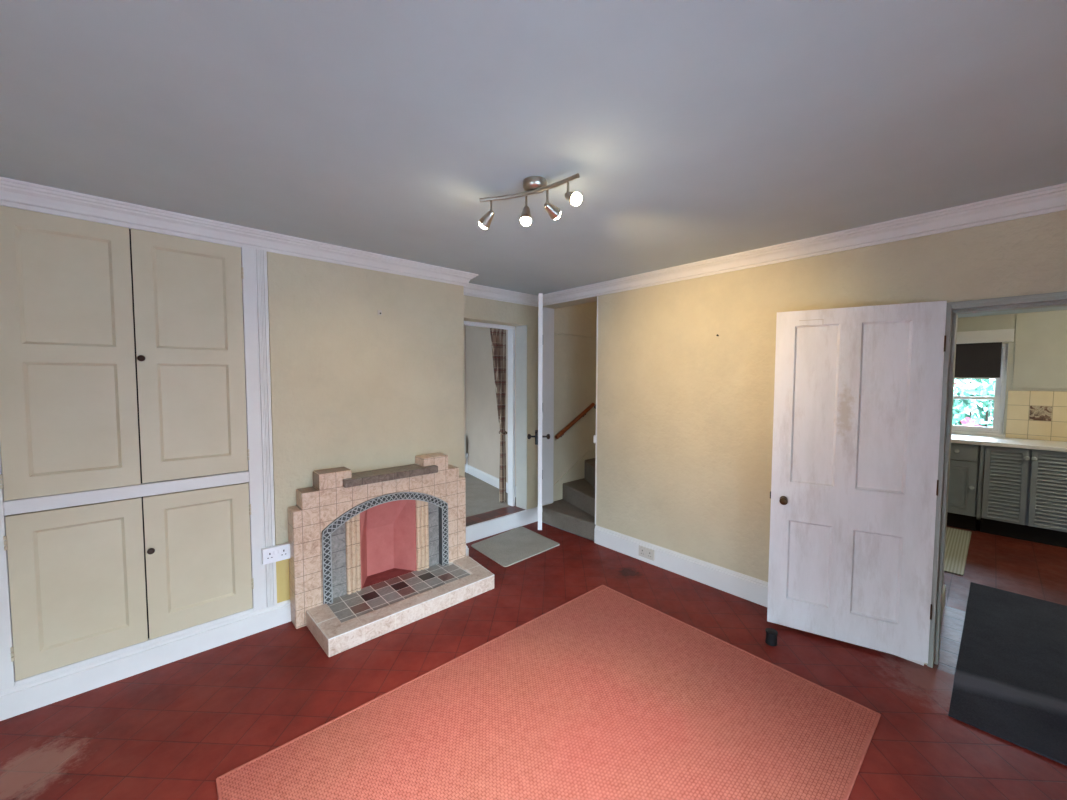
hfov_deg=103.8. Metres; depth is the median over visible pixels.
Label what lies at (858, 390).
door
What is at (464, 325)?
wall
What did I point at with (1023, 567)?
floor
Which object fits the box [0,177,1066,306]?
crown molding
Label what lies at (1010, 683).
door mat
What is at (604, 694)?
rug
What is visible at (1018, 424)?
wall tiles
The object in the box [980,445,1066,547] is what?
base cabinet
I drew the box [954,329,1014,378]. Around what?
roller blind
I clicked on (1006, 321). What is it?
wall
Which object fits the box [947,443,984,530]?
base cabinet
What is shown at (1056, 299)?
door frame
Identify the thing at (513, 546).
door mat
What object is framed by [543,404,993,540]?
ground
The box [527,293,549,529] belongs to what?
door
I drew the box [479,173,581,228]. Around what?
ceiling spotlight
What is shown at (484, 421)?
wall
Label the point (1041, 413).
tile
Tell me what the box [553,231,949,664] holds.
wall
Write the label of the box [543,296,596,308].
lintel
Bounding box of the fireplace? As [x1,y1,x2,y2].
[287,453,493,656]
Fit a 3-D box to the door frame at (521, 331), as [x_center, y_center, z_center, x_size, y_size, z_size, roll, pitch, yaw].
[-0.493,0.196,4.056,0.910,1.895,0.269,-3,4,-42]
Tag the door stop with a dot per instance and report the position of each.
(771, 634)
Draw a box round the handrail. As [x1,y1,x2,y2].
[555,403,594,438]
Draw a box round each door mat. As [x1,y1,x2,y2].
[471,526,559,566]
[948,582,1066,765]
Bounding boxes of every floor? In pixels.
[0,521,1066,799]
[465,472,515,516]
[943,519,1066,610]
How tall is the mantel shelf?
0.049 m
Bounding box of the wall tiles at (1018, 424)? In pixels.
[1006,390,1066,441]
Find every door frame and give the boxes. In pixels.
[464,321,526,509]
[542,296,597,524]
[927,291,1066,667]
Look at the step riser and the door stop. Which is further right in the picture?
the door stop
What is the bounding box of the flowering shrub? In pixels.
[952,379,994,426]
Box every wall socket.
[262,542,289,564]
[639,545,654,560]
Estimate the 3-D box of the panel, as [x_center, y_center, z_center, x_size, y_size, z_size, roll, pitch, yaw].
[5.487,-0.464,3.599,0.014,0.752,1.772,-3,4,-42]
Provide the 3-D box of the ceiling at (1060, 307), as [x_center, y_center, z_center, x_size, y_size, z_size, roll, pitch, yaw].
[4.140,-0.887,3.249,3.050,0.120,3.500,-3,4,-42]
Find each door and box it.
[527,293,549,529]
[767,301,946,663]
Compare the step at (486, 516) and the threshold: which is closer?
the threshold
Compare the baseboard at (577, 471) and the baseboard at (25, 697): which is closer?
the baseboard at (25, 697)
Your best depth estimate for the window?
4.39 m
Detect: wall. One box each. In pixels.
[267,252,464,602]
[464,295,537,508]
[464,325,465,463]
[466,326,470,465]
[470,326,515,485]
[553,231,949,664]
[957,310,1066,519]
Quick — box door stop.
[765,628,777,645]
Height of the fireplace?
0.926 m
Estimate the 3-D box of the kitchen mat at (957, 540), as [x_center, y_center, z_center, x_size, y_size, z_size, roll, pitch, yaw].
[3.572,1.306,3.891,1.370,0.010,0.660,-3,4,-42]
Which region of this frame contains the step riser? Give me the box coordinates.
[466,507,537,542]
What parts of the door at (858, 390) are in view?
knob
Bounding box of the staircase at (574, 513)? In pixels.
[542,458,594,540]
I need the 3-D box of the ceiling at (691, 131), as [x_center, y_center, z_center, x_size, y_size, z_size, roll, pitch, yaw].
[0.045,-0.968,1.506,4.155,0.120,4.540,-3,4,-42]
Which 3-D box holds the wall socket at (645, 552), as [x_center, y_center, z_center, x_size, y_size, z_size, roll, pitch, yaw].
[0.921,1.249,3.416,0.018,0.082,0.140,-3,4,-42]
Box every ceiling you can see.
[0,0,1066,295]
[958,306,1066,317]
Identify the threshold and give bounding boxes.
[933,606,965,674]
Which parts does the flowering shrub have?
stem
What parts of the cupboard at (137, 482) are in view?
door, door, knob, knob, door, door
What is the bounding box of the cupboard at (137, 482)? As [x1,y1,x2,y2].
[0,204,276,690]
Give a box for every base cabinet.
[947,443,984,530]
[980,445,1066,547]
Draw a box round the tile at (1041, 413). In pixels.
[1029,406,1051,420]
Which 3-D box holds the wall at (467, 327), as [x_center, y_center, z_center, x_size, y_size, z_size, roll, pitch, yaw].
[-0.887,-0.064,6.126,0.329,2.500,0.350,-3,4,-42]
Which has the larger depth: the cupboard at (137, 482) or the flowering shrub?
the flowering shrub
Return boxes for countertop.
[951,434,1066,451]
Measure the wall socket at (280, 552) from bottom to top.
0.090 m
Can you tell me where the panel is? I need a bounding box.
[1012,310,1066,388]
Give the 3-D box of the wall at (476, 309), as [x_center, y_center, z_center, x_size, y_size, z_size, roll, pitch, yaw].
[-0.345,0.125,4.122,1.290,2.330,0.165,-3,4,-42]
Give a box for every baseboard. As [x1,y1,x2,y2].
[0,599,290,720]
[465,464,515,496]
[553,450,594,500]
[594,525,923,665]
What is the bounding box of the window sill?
[951,431,1004,436]
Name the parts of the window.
sash, sash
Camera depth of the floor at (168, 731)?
1.97 m
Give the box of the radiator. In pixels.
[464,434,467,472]
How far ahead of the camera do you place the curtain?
4.45 m
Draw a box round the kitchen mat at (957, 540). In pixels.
[944,527,971,575]
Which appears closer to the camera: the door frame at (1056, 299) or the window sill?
the door frame at (1056, 299)
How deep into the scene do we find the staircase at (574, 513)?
4.27 m
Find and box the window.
[952,344,1007,433]
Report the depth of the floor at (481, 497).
4.75 m
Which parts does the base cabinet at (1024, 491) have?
louvre door, louvre door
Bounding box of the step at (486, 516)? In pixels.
[466,506,524,525]
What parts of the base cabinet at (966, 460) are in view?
door, drawer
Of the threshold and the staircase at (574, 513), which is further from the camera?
the staircase at (574, 513)
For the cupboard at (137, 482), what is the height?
2.110 m
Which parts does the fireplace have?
panel, panel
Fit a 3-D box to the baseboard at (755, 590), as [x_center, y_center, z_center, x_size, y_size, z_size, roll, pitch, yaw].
[1.310,1.271,3.016,0.021,0.160,2.215,-3,4,-42]
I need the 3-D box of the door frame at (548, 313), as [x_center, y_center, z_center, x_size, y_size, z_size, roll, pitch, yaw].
[0.391,0.091,4.126,0.196,2.071,0.757,-3,4,-42]
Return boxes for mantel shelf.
[343,464,437,487]
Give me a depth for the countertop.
4.03 m
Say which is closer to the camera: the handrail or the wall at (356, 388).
the wall at (356, 388)
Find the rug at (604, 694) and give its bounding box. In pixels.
[216,585,880,799]
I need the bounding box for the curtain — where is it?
[490,328,506,502]

